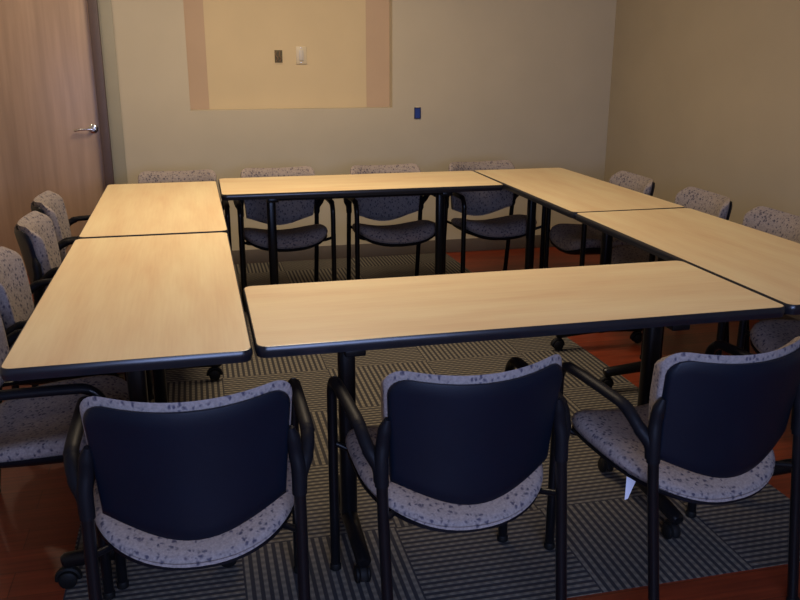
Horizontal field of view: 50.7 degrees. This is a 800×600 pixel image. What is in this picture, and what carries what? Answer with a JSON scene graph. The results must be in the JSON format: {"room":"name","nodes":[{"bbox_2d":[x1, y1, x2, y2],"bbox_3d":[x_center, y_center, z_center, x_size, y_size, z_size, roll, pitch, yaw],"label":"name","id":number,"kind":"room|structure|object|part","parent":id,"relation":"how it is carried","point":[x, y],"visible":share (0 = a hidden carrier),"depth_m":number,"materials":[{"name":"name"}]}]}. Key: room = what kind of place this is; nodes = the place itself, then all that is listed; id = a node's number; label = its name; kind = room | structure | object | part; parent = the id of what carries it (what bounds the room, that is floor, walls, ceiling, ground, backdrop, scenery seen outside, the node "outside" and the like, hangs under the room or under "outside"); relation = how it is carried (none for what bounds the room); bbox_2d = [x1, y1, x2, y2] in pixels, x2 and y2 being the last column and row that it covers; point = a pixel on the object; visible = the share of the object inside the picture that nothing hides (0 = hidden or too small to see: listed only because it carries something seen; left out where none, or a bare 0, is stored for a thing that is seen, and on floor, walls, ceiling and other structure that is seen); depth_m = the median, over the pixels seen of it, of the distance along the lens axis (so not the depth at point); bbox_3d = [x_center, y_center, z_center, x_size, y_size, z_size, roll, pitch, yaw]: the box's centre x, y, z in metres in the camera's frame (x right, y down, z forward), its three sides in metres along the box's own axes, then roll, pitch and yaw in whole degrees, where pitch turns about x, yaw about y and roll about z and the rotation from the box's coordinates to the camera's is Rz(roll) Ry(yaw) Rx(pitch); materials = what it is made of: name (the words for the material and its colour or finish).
{"room":"meeting room","nodes":[
{"label":"meeting room","id":0,"kind":"room"},
{"bbox_2d":[111,0,616,249],"bbox_3d":[-0.762,-1.607,5.887,5.005,2.700,0.160,-4,17,-13],"label":"wall","id":1,"kind":"structure","parent":0,"point":[525,83],"depth_m":6.07,"materials":[{"name":"paint"}]},
{"bbox_2d":[0,0,114,271],"bbox_3d":[-2.449,-1.211,5.513,1.036,2.150,0.119,-4,17,-13],"label":"door","id":2,"kind":"structure","parent":1,"relation":"in","point":[55,133],"depth_m":5.54,"materials":[{"name":"brown wood"}]},
{"bbox_3d":[-2.091,-1.121,5.577,0.118,0.025,0.022,-4,17,-13],"label":"lever","id":3,"kind":"part","parent":2,"relation":"part of","materials":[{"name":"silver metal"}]},
{"bbox_3d":[-2.040,-1.135,5.611,0.062,0.062,0.045,-4,17,-13],"label":"handle","id":4,"kind":"part","parent":2,"relation":"part of","materials":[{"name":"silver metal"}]},
{"bbox_3d":[-2.450,-1.212,5.518,1.036,2.150,0.110,-4,17,-13],"label":"frame","id":5,"kind":"part","parent":2,"relation":"part of","materials":[{"name":"paint"}]},
{"bbox_2d":[97,0,127,183],"bbox_3d":[-1.898,-1.505,5.540,0.085,2.700,0.012,-4,17,-13],"label":"trim","id":6,"kind":"structure","parent":1,"relation":"attached to","point":[104,6],"depth_m":5.57,"materials":[{"name":"paint"}]},
{"bbox_2d":[183,0,208,109],"bbox_3d":[-1.381,-1.721,5.717,0.128,0.845,0.004,-4,17,-13],"label":"trim","id":7,"kind":"structure","parent":1,"relation":"attached to","point":[193,9],"depth_m":5.73,"materials":[{"name":"paint"}]},
{"bbox_2d":[273,49,283,63],"bbox_3d":[-0.841,-1.686,5.849,0.066,0.096,0.018,-4,17,-13],"label":"electrical box","id":8,"kind":"object","parent":1,"relation":"attached to","point":[278,53],"visible":1,"depth_m":5.85,"materials":[{"name":"paint"}]},
{"bbox_2d":[203,0,366,108],"bbox_3d":[-0.780,-1.761,5.854,1.108,0.845,0.006,-4,17,-13],"label":"wall panel","id":9,"kind":"object","parent":1,"relation":"attached to","point":[241,36],"depth_m":5.86,"materials":[{"name":"paint"}]},
{"bbox_2d":[296,46,306,63],"bbox_3d":[-0.688,-1.705,5.885,0.074,0.118,0.012,-4,17,-13],"label":"wall plate","id":10,"kind":"object","parent":1,"relation":"attached to","point":[301,55],"visible":1,"depth_m":5.88,"materials":[{"name":"beige plastic"}]},
{"bbox_2d":[299,50,303,59],"bbox_3d":[-0.687,-1.704,5.881,0.034,0.070,0.005,-4,17,-13],"label":"switch","id":11,"kind":"object","parent":10,"relation":"attached to","point":[301,52],"depth_m":5.88,"materials":[{"name":"white plastic"}]},
{"bbox_2d":[366,0,388,106],"bbox_3d":[-0.159,-1.803,5.999,0.170,0.845,0.004,-4,17,-13],"label":"trim","id":12,"kind":"structure","parent":1,"relation":"attached to","point":[377,11],"depth_m":6.01,"materials":[{"name":"paint"}]},
{"bbox_2d":[232,235,553,263],"bbox_3d":[-0.131,-0.378,6.320,3.542,0.100,0.010,-4,17,-13],"label":"baseboard","id":13,"kind":"structure","parent":1,"relation":"attached to","point":[472,244],"depth_m":6.32,"materials":[{"name":"wood"}]},
{"bbox_2d":[414,107,420,118],"bbox_3d":[0.124,-1.354,6.105,0.048,0.085,0.028,-4,17,-13],"label":"junction box","id":14,"kind":"object","parent":1,"relation":"attached to","point":[417,110],"visible":1,"depth_m":6.10,"materials":[{"name":"blue plastic"}]},
{"bbox_2d":[0,247,799,599],"bbox_3d":[0.004,0.651,3.216,5.005,0.100,6.830,-4,17,-13],"label":"floor","id":15,"kind":"structure","parent":0,"point":[40,522],"depth_m":2.82,"materials":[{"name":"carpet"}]},
{"bbox_2d":[63,253,799,599],"bbox_3d":[-0.205,0.283,4.272,2.370,0.002,4.130,-4,17,-13],"label":"carpet","id":16,"kind":"object","parent":15,"relation":"on","point":[607,543],"visible":0.4,"depth_m":2.71,"materials":[{"name":"grey carpet"}]},
{"bbox_2d":[31,190,89,260],"bbox_3d":[-1.573,-0.154,4.357,0.536,0.786,0.572,-5,17,-16],"label":"armchair","id":17,"kind":"object","parent":16,"relation":"on","point":[51,204],"visible":0.2,"depth_m":4.32,"materials":[{"name":"grey fabric"}]},
{"bbox_2d":[34,190,71,260],"bbox_3d":[-1.745,-0.341,4.246,0.141,0.365,0.458,-5,17,-16],"label":"cushion","id":18,"kind":"object","parent":17,"relation":"on","point":[49,203],"depth_m":4.32,"materials":[{"name":"fabric"}]},
{"bbox_3d":[-1.454,-0.298,4.058,0.322,0.038,0.034,-5,17,-16],"label":"armrest","id":19,"kind":"part","parent":17,"relation":"part of","materials":[{"name":"black plastic"}]},
{"bbox_3d":[-1.611,-0.445,4.551,0.322,0.038,0.034,-5,17,-16],"label":"armrest","id":20,"kind":"part","parent":17,"relation":"part of","materials":[{"name":"black plastic"}]},
{"bbox_2d":[0,246,123,491],"bbox_3d":[-1.238,0.214,3.123,0.536,0.786,0.572,-5,17,-16],"label":"armchair","id":21,"kind":"object","parent":16,"relation":"on","point":[16,300],"visible":0.31,"depth_m":3.11,"materials":[{"name":"grey fabric"}]},
{"bbox_3d":[-1.377,0.413,2.884,0.099,0.522,0.030,-4,17,-13],"label":"leg","id":22,"kind":"part","parent":21,"relation":"part of","materials":[{"name":"black metal"}]},
{"bbox_2d":[0,246,33,350],"bbox_3d":[-1.411,0.027,3.014,0.141,0.365,0.458,-5,17,-16],"label":"cushion","id":23,"kind":"object","parent":21,"relation":"on","point":[16,300],"depth_m":3.13,"materials":[{"name":"fabric"}]},
{"bbox_3d":[-1.122,0.070,2.823,0.322,0.038,0.034,-5,17,-16],"label":"armrest","id":24,"kind":"part","parent":21,"relation":"part of","materials":[{"name":"black plastic"}]},
{"bbox_3d":[-1.274,-0.077,3.317,0.322,0.038,0.034,-5,17,-16],"label":"armrest","id":25,"kind":"part","parent":21,"relation":"part of","materials":[{"name":"black plastic"}]},
{"bbox_2d":[0,314,128,589],"bbox_3d":[-1.075,0.390,2.536,0.536,0.786,0.572,-3,17,-11],"label":"armchair","id":26,"kind":"object","parent":16,"relation":"on","point":[35,422],"visible":0.52,"depth_m":2.45,"materials":[{"name":"fabric"}]},
{"bbox_2d":[0,314,8,386],"bbox_3d":[-1.252,0.198,2.441,0.141,0.365,0.458,-3,17,-11],"label":"cushion","id":27,"kind":"object","parent":26,"relation":"on","point":[4,348],"depth_m":2.63,"materials":[{"name":"fabric"}]},
{"bbox_3d":[-1.088,0.098,2.732,0.322,0.038,0.034,-3,17,-11],"label":"armrest","id":28,"kind":"part","parent":26,"relation":"part of","materials":[{"name":"black plastic"}]},
{"bbox_3d":[-0.981,0.248,2.227,0.322,0.038,0.034,-3,17,-11],"label":"armrest","id":29,"kind":"part","parent":26,"relation":"part of","materials":[{"name":"black plastic"}]},
{"bbox_3d":[-1.056,0.373,2.535,0.497,0.120,0.504,-3,17,-11],"label":"seat","id":30,"kind":"part","parent":26,"relation":"part of","materials":[{"name":"fabric"}]},
{"bbox_3d":[-0.818,0.520,2.343,0.067,0.623,0.029,-3,17,-11],"label":"leg","id":31,"kind":"part","parent":26,"relation":"part of","materials":[{"name":"black metal"}]},
{"bbox_2d":[14,211,153,399],"bbox_3d":[-1.406,0.008,3.813,0.536,0.786,0.572,-5,17,-17],"label":"armchair","id":32,"kind":"object","parent":16,"relation":"on","point":[35,234],"visible":0.41,"depth_m":3.57,"materials":[{"name":"grey fabric"}]},
{"bbox_3d":[-1.540,0.207,3.572,0.099,0.522,0.030,-4,17,-14],"label":"leg","id":33,"kind":"part","parent":32,"relation":"part of","materials":[{"name":"black metal"}]},
{"bbox_2d":[17,211,61,289],"bbox_3d":[-1.578,-0.178,3.701,0.141,0.365,0.458,-5,17,-17],"label":"cushion","id":34,"kind":"object","parent":32,"relation":"on","point":[37,241],"depth_m":3.56,"materials":[{"name":"fabric"}]},
{"bbox_3d":[-1.447,-0.283,4.007,0.322,0.038,0.034,-5,17,-17],"label":"armrest","id":35,"kind":"part","parent":32,"relation":"part of","materials":[{"name":"black plastic"}]},
{"bbox_3d":[-1.126,0.131,3.648,0.067,0.623,0.029,-5,17,-17],"label":"leg","id":36,"kind":"part","parent":32,"relation":"part of","materials":[{"name":"black metal"}]},
{"bbox_2d":[0,232,252,588],"bbox_3d":[-0.862,0.289,2.946,0.621,0.730,1.528,-4,17,-13],"label":"folding table","id":37,"kind":"object","parent":16,"relation":"on","point":[132,305],"visible":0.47,"depth_m":2.50,"materials":[{"name":"brown wood"}]},
{"bbox_2d":[78,181,228,380],"bbox_3d":[-1.215,-0.133,4.362,0.619,0.730,1.471,-4,17,-13],"label":"folding table","id":38,"kind":"object","parent":16,"relation":"on","point":[142,209],"visible":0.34,"depth_m":4.07,"materials":[{"name":"brown wood"}]},
{"bbox_2d":[138,169,231,249],"bbox_3d":[-1.297,-0.349,5.015,0.572,0.786,0.536,-4,17,-13],"label":"armchair","id":39,"kind":"object","parent":16,"relation":"on","point":[206,174],"visible":0.14,"depth_m":5.10,"materials":[{"name":"grey fabric"}]},
{"bbox_2d":[138,169,215,183],"bbox_3d":[-1.339,-0.601,5.123,0.458,0.365,0.141,-4,17,-13],"label":"cushion","id":40,"kind":"object","parent":39,"relation":"on","point":[206,174],"depth_m":5.11,"materials":[{"name":"fabric"}]},
{"bbox_3d":[-1.026,-0.570,4.973,0.034,0.038,0.322,-4,17,-13],"label":"armrest","id":41,"kind":"part","parent":39,"relation":"part of","materials":[{"name":"black plastic"}]},
{"bbox_3d":[-0.987,-0.242,4.901,0.029,0.623,0.067,-4,17,-13],"label":"leg","id":42,"kind":"part","parent":39,"relation":"part of","materials":[{"name":"black metal"}]},
{"bbox_2d":[63,378,314,599],"bbox_3d":[-0.507,0.512,2.128,0.572,0.786,0.536,-4,17,-13],"label":"armchair","id":43,"kind":"object","parent":16,"relation":"on","point":[201,484],"visible":1,"depth_m":1.88,"materials":[{"name":"fabric"}]},
{"bbox_3d":[-0.778,0.303,2.042,0.034,0.038,0.322,-4,17,-13],"label":"armrest","id":44,"kind":"part","parent":43,"relation":"part of","materials":[{"name":"black plastic"}]},
{"bbox_3d":[-0.686,0.704,1.911,0.030,0.522,0.099,-5,17,-16],"label":"leg","id":45,"kind":"part","parent":43,"relation":"part of","materials":[{"name":"black metal"}]},
{"bbox_3d":[-0.818,0.538,2.282,0.029,0.623,0.067,-4,17,-13],"label":"leg","id":46,"kind":"part","parent":43,"relation":"part of","materials":[{"name":"black metal"}]},
{"bbox_2d":[80,380,291,444],"bbox_3d":[-0.465,0.360,1.899,0.458,0.365,0.141,-4,17,-13],"label":"cushion","id":47,"kind":"object","parent":43,"relation":"on","point":[261,415],"depth_m":1.80,"materials":[{"name":"fabric"}]},
{"bbox_3d":[-0.512,0.491,2.142,0.504,0.120,0.497,-4,17,-13],"label":"seat","id":48,"kind":"part","parent":43,"relation":"part of","materials":[{"name":"fabric"}]},
{"bbox_3d":[-0.295,0.503,2.402,0.029,0.623,0.067,-4,17,-13],"label":"leg","id":49,"kind":"part","parent":43,"relation":"part of","materials":[{"name":"black metal"}]},
{"bbox_3d":[-0.255,0.269,2.163,0.034,0.038,0.322,-4,17,-13],"label":"armrest","id":50,"kind":"part","parent":43,"relation":"part of","materials":[{"name":"black plastic"}]},
{"bbox_3d":[-0.230,0.673,2.016,0.030,0.522,0.099,-3,17,-10],"label":"leg","id":51,"kind":"part","parent":43,"relation":"part of","materials":[{"name":"black metal"}]},
{"bbox_2d":[233,166,336,311],"bbox_3d":[-0.712,-0.392,5.160,0.572,0.786,0.536,-4,17,-14],"label":"armchair","id":52,"kind":"object","parent":16,"relation":"on","point":[309,236],"visible":0.75,"depth_m":5.14,"materials":[{"name":"fabric"}]},
{"bbox_3d":[-0.961,-0.576,4.993,0.034,0.038,0.322,-4,17,-14],"label":"armrest","id":53,"kind":"part","parent":52,"relation":"part of","materials":[{"name":"black plastic"}]},
{"bbox_3d":[-0.920,-0.248,4.922,0.029,0.623,0.067,-4,17,-14],"label":"leg","id":54,"kind":"part","parent":52,"relation":"part of","materials":[{"name":"black metal"}]},
{"bbox_3d":[-0.992,-0.317,5.337,0.030,0.522,0.099,-3,17,-11],"label":"leg","id":55,"kind":"part","parent":52,"relation":"part of","materials":[{"name":"black metal"}]},
{"bbox_2d":[240,166,314,224],"bbox_3d":[-0.756,-0.643,5.268,0.458,0.365,0.141,-4,17,-14],"label":"cushion","id":56,"kind":"object","parent":52,"relation":"on","point":[290,211],"depth_m":5.26,"materials":[{"name":"fabric"}]},
{"bbox_3d":[-0.707,-0.402,5.137,0.504,0.120,0.497,-4,17,-14],"label":"seat","id":57,"kind":"part","parent":52,"relation":"part of","materials":[{"name":"fabric"}]},
{"bbox_3d":[-0.538,-0.350,5.450,0.030,0.522,0.099,-5,17,-17],"label":"leg","id":58,"kind":"part","parent":52,"relation":"part of","materials":[{"name":"black metal"}]},
{"bbox_3d":[-0.399,-0.286,5.051,0.029,0.623,0.067,-4,17,-14],"label":"leg","id":59,"kind":"part","parent":52,"relation":"part of","materials":[{"name":"black metal"}]},
{"bbox_2d":[218,171,502,284],"bbox_3d":[-0.239,-0.340,5.064,1.610,0.730,0.691,-4,17,-13],"label":"folding table","id":60,"kind":"object","parent":16,"relation":"on","point":[441,184],"visible":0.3,"depth_m":4.86,"materials":[{"name":"brown wood"}]},
{"bbox_2d":[343,163,446,279],"bbox_3d":[-0.051,-0.430,5.293,0.572,0.786,0.536,-4,17,-14],"label":"armchair","id":61,"kind":"object","parent":16,"relation":"on","point":[420,231],"visible":0.65,"depth_m":5.34,"materials":[{"name":"grey fabric"}]},
{"bbox_3d":[-0.331,-0.356,5.470,0.030,0.522,0.099,-3,17,-11],"label":"leg","id":62,"kind":"part","parent":61,"relation":"part of","materials":[{"name":"black metal"}]},
{"bbox_3d":[-0.259,-0.287,5.054,0.029,0.623,0.067,-4,17,-14],"label":"leg","id":63,"kind":"part","parent":61,"relation":"part of","materials":[{"name":"black metal"}]},
{"bbox_2d":[350,163,420,220],"bbox_3d":[-0.096,-0.682,5.400,0.458,0.365,0.141,-4,17,-14],"label":"cushion","id":64,"kind":"object","parent":61,"relation":"on","point":[374,208],"depth_m":5.40,"materials":[{"name":"fabric"}]},
{"bbox_3d":[-0.046,-0.440,5.270,0.504,0.120,0.497,-4,17,-14],"label":"seat","id":65,"kind":"part","parent":61,"relation":"part of","materials":[{"name":"fabric"}]},
{"bbox_3d":[0.123,-0.388,5.582,0.030,0.522,0.099,-5,17,-17],"label":"leg","id":66,"kind":"part","parent":61,"relation":"part of","materials":[{"name":"black metal"}]},
{"bbox_3d":[0.262,-0.324,5.184,0.029,0.623,0.067,-4,17,-14],"label":"leg","id":67,"kind":"part","parent":61,"relation":"part of","materials":[{"name":"black metal"}]},
{"bbox_2d":[327,354,570,599],"bbox_3d":[0.131,0.468,2.278,0.572,0.786,0.536,-5,17,-16],"label":"armchair","id":68,"kind":"object","parent":16,"relation":"on","point":[447,453],"visible":1,"depth_m":2.03,"materials":[{"name":"black plastic"}]},
{"bbox_3d":[-0.186,0.499,2.416,0.029,0.623,0.067,-5,17,-16],"label":"leg","id":69,"kind":"part","parent":68,"relation":"part of","materials":[{"name":"black metal"}]},
{"bbox_3d":[-0.138,0.264,2.179,0.034,0.038,0.322,-5,17,-16],"label":"armrest","id":70,"kind":"part","parent":68,"relation":"part of","materials":[{"name":"black plastic"}]},
{"bbox_3d":[-0.033,0.663,2.053,0.030,0.522,0.099,-6,18,-19],"label":"leg","id":71,"kind":"part","parent":68,"relation":"part of","materials":[{"name":"black metal"}]},
{"bbox_3d":[0.126,0.448,2.292,0.504,0.120,0.497,-5,17,-16],"label":"seat","id":72,"kind":"part","parent":68,"relation":"part of","materials":[{"name":"fabric"}]},
{"bbox_2d":[381,354,561,476],"bbox_3d":[0.183,0.316,2.052,0.458,0.365,0.141,-5,17,-16],"label":"cushion","id":73,"kind":"object","parent":68,"relation":"on","point":[501,424],"depth_m":1.99,"materials":[{"name":"fabric"}]},
{"bbox_3d":[0.330,0.457,2.563,0.029,0.623,0.067,-5,17,-16],"label":"leg","id":74,"kind":"part","parent":68,"relation":"part of","materials":[{"name":"black metal"}]},
{"bbox_3d":[0.378,0.221,2.326,0.034,0.038,0.322,-5,17,-16],"label":"armrest","id":75,"kind":"part","parent":68,"relation":"part of","materials":[{"name":"black plastic"}]},
{"bbox_3d":[0.417,0.625,2.180,0.030,0.522,0.099,-4,17,-13],"label":"leg","id":76,"kind":"part","parent":68,"relation":"part of","materials":[{"name":"black metal"}]},
{"bbox_2d":[445,160,546,272],"bbox_3d":[0.581,-0.481,5.468,0.572,0.786,0.536,-5,17,-16],"label":"armchair","id":77,"kind":"object","parent":16,"relation":"on","point":[475,203],"visible":0.63,"depth_m":5.47,"materials":[{"name":"fabric"}]},
{"bbox_3d":[0.336,-0.662,5.290,0.034,0.038,0.322,-5,17,-16],"label":"armrest","id":78,"kind":"part","parent":77,"relation":"part of","materials":[{"name":"black plastic"}]},
{"bbox_3d":[0.384,-0.335,5.221,0.029,0.623,0.067,-5,17,-16],"label":"leg","id":79,"kind":"part","parent":77,"relation":"part of","materials":[{"name":"black metal"}]},
{"bbox_2d":[448,160,514,215],"bbox_3d":[0.528,-0.732,5.573,0.458,0.365,0.141,-5,17,-16],"label":"cushion","id":80,"kind":"object","parent":77,"relation":"on","point":[478,203],"depth_m":5.58,"materials":[{"name":"fabric"}]},
{"bbox_3d":[0.587,-0.491,5.445,0.504,0.120,0.497,-5,17,-16],"label":"seat","id":81,"kind":"part","parent":77,"relation":"part of","materials":[{"name":"fabric"}]},
{"bbox_3d":[0.742,-0.442,5.764,0.030,0.522,0.099,-6,18,-19],"label":"leg","id":82,"kind":"part","parent":77,"relation":"part of","materials":[{"name":"black metal"}]},
{"bbox_3d":[0.899,-0.379,5.372,0.029,0.623,0.067,-5,17,-16],"label":"leg","id":83,"kind":"part","parent":77,"relation":"part of","materials":[{"name":"black metal"}]},
{"bbox_2d":[243,261,784,583],"bbox_3d":[0.342,0.348,2.757,1.615,0.730,0.691,-4,17,-13],"label":"folding table","id":84,"kind":"object","parent":16,"relation":"on","point":[346,318],"visible":0.83,"depth_m":2.59,"materials":[{"name":"brown wood"}]},
{"bbox_2d":[544,336,799,599],"bbox_3d":[0.797,0.431,2.407,0.572,0.786,0.536,-6,18,-20],"label":"armchair","id":85,"kind":"object","parent":16,"relation":"on","point":[710,426],"visible":0.98,"depth_m":2.16,"materials":[{"name":"black plastic"}]},
{"bbox_3d":[0.472,0.468,2.524,0.029,0.623,0.067,-6,18,-20],"label":"leg","id":86,"kind":"part","parent":85,"relation":"part of","materials":[{"name":"black metal"}]},
{"bbox_3d":[0.531,0.232,2.290,0.034,0.038,0.322,-6,18,-20],"label":"armrest","id":87,"kind":"part","parent":85,"relation":"part of","materials":[{"name":"black plastic"}]},
{"bbox_3d":[0.652,0.629,2.171,0.030,0.522,0.099,-7,18,-23],"label":"leg","id":88,"kind":"part","parent":85,"relation":"part of","materials":[{"name":"black metal"}]},
{"bbox_3d":[0.790,0.410,2.420,0.504,0.120,0.497,-6,18,-20],"label":"seat","id":89,"kind":"part","parent":85,"relation":"part of","materials":[{"name":"fabric"}]},
{"bbox_3d":[0.976,0.415,2.704,0.029,0.623,0.067,-6,18,-20],"label":"leg","id":90,"kind":"part","parent":85,"relation":"part of","materials":[{"name":"black metal"}]},
{"bbox_2d":[648,336,799,422],"bbox_3d":[0.861,0.278,2.185,0.458,0.365,0.141,-6,18,-20],"label":"cushion","id":91,"kind":"object","parent":85,"relation":"on","point":[687,387],"depth_m":2.09,"materials":[{"name":"fabric"}]},
{"bbox_3d":[1.035,0.179,2.471,0.034,0.038,0.322,-6,18,-20],"label":"armrest","id":92,"kind":"part","parent":85,"relation":"part of","materials":[{"name":"black plastic"}]},
{"bbox_3d":[1.091,0.583,2.329,0.030,0.522,0.099,-5,17,-17],"label":"leg","id":93,"kind":"part","parent":85,"relation":"part of","materials":[{"name":"black metal"}]},
{"bbox_2d":[474,168,684,349],"bbox_3d":[0.932,-0.300,4.935,0.655,0.730,1.509,-4,17,-13],"label":"folding table","id":94,"kind":"object","parent":15,"relation":"on","point":[568,193],"visible":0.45,"depth_m":4.63,"materials":[{"name":"brown wood"}]},
{"bbox_2d":[543,171,654,267],"bbox_3d":[1.188,-0.341,5.003,0.536,0.786,0.572,-3,17,-11],"label":"armchair","id":95,"kind":"object","parent":15,"relation":"on","point":[582,239],"visible":0.31,"depth_m":4.96,"materials":[{"name":"fabric"}]},
{"bbox_3d":[0.929,-0.339,5.235,0.067,0.623,0.029,-3,17,-11],"label":"leg","id":96,"kind":"part","parent":95,"relation":"part of","materials":[{"name":"black metal"}]},
{"bbox_3d":[1.037,-0.188,4.730,0.067,0.623,0.029,-3,17,-11],"label":"leg","id":97,"kind":"part","parent":95,"relation":"part of","materials":[{"name":"black metal"}]},
{"bbox_3d":[1.168,-0.356,4.995,0.497,0.120,0.504,-3,17,-11],"label":"seat","id":98,"kind":"part","parent":95,"relation":"part of","materials":[{"name":"fabric"}]},
{"bbox_2d":[609,171,652,194],"bbox_3d":[1.365,-0.553,4.977,0.141,0.365,0.458,-3,17,-11],"label":"cushion","id":99,"kind":"object","parent":95,"relation":"on","point":[625,179],"depth_m":4.99,"materials":[{"name":"fabric"}]},
{"bbox_2d":[611,186,732,358],"bbox_3d":[1.395,-0.167,4.420,0.536,0.786,0.572,-3,17,-10],"label":"armchair","id":100,"kind":"object","parent":15,"relation":"on","point":[701,200],"visible":0.12,"depth_m":4.42,"materials":[{"name":"grey fabric"}]},
{"bbox_3d":[1.376,-0.182,4.412,0.497,0.120,0.504,-3,17,-10],"label":"seat","id":101,"kind":"part","parent":100,"relation":"part of","materials":[{"name":"fabric"}]},
{"bbox_3d":[1.239,-0.015,4.150,0.067,0.623,0.029,-3,17,-10],"label":"leg","id":102,"kind":"part","parent":100,"relation":"part of","materials":[{"name":"black metal"}]},
{"bbox_2d":[674,186,729,219],"bbox_3d":[1.573,-0.378,4.391,0.141,0.365,0.458,-3,17,-10],"label":"cushion","id":103,"kind":"object","parent":100,"relation":"on","point":[701,200],"depth_m":4.40,"materials":[{"name":"fabric"}]},
{"bbox_3d":[1.648,0.005,4.271,0.099,0.522,0.030,-4,17,-13],"label":"leg","id":104,"kind":"part","parent":100,"relation":"part of","materials":[{"name":"black metal"}]},
{"bbox_2d":[576,208,799,475],"bbox_3d":[1.296,0.131,3.491,0.660,0.730,1.573,-4,17,-13],"label":"folding table","id":105,"kind":"object","parent":15,"relation":"on","point":[765,264],"visible":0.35,"depth_m":3.40,"materials":[{"name":"brown wood"}]},
{"bbox_2d":[714,206,799,354],"bbox_3d":[1.535,-0.001,3.861,0.536,0.786,0.572,-3,17,-10],"label":"armchair","id":106,"kind":"object","parent":15,"relation":"on","point":[778,223],"visible":0.06,"depth_m":3.87,"materials":[{"name":"grey fabric"}]},
{"bbox_3d":[1.379,0.152,3.591,0.067,0.623,0.029,-3,17,-10],"label":"leg","id":107,"kind":"part","parent":106,"relation":"part of","materials":[{"name":"black metal"}]},
{"bbox_3d":[1.703,0.040,4.154,0.099,0.522,0.030,-2,17,-7],"label":"leg","id":108,"kind":"part","parent":106,"relation":"part of","materials":[{"name":"black metal"}]},
{"bbox_2d":[742,206,799,242],"bbox_3d":[1.713,-0.212,3.832,0.141,0.365,0.458,-3,17,-10],"label":"cushion","id":109,"kind":"object","parent":106,"relation":"on","point":[778,223],"depth_m":3.87,"materials":[{"name":"fabric"}]},
{"bbox_2d":[736,319,799,353],"bbox_3d":[1.650,0.203,3.178,0.536,0.786,0.572,-4,17,-13],"label":"armchair","id":110,"kind":"object","parent":15,"relation":"on","point":[768,335],"visible":0.46,"depth_m":3.26,"materials":[{"name":"grey fabric"}]},
{"bbox_3d":[1.384,0.208,3.402,0.067,0.623,0.029,-4,17,-13],"label":"leg","id":111,"kind":"part","parent":110,"relation":"part of","materials":[{"name":"black metal"}]},
{"bbox_2d":[604,0,799,319],"bbox_3d":[2.415,-0.823,3.273,0.100,2.700,6.630,-4,17,-13],"label":"wall","id":112,"kind":"structure","parent":0,"point":[705,94],"depth_m":5.17,"materials":[{"name":"paint"}]},
{"bbox_2d":[756,315,796,320],"bbox_3d":[2.349,0.414,3.674,0.010,0.100,6.520,-4,17,-13],"label":"baseboard","id":113,"kind":"structure","parent":112,"relation":"attached to","point":[784,316],"depth_m":4.62,"materials":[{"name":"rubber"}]}
]}

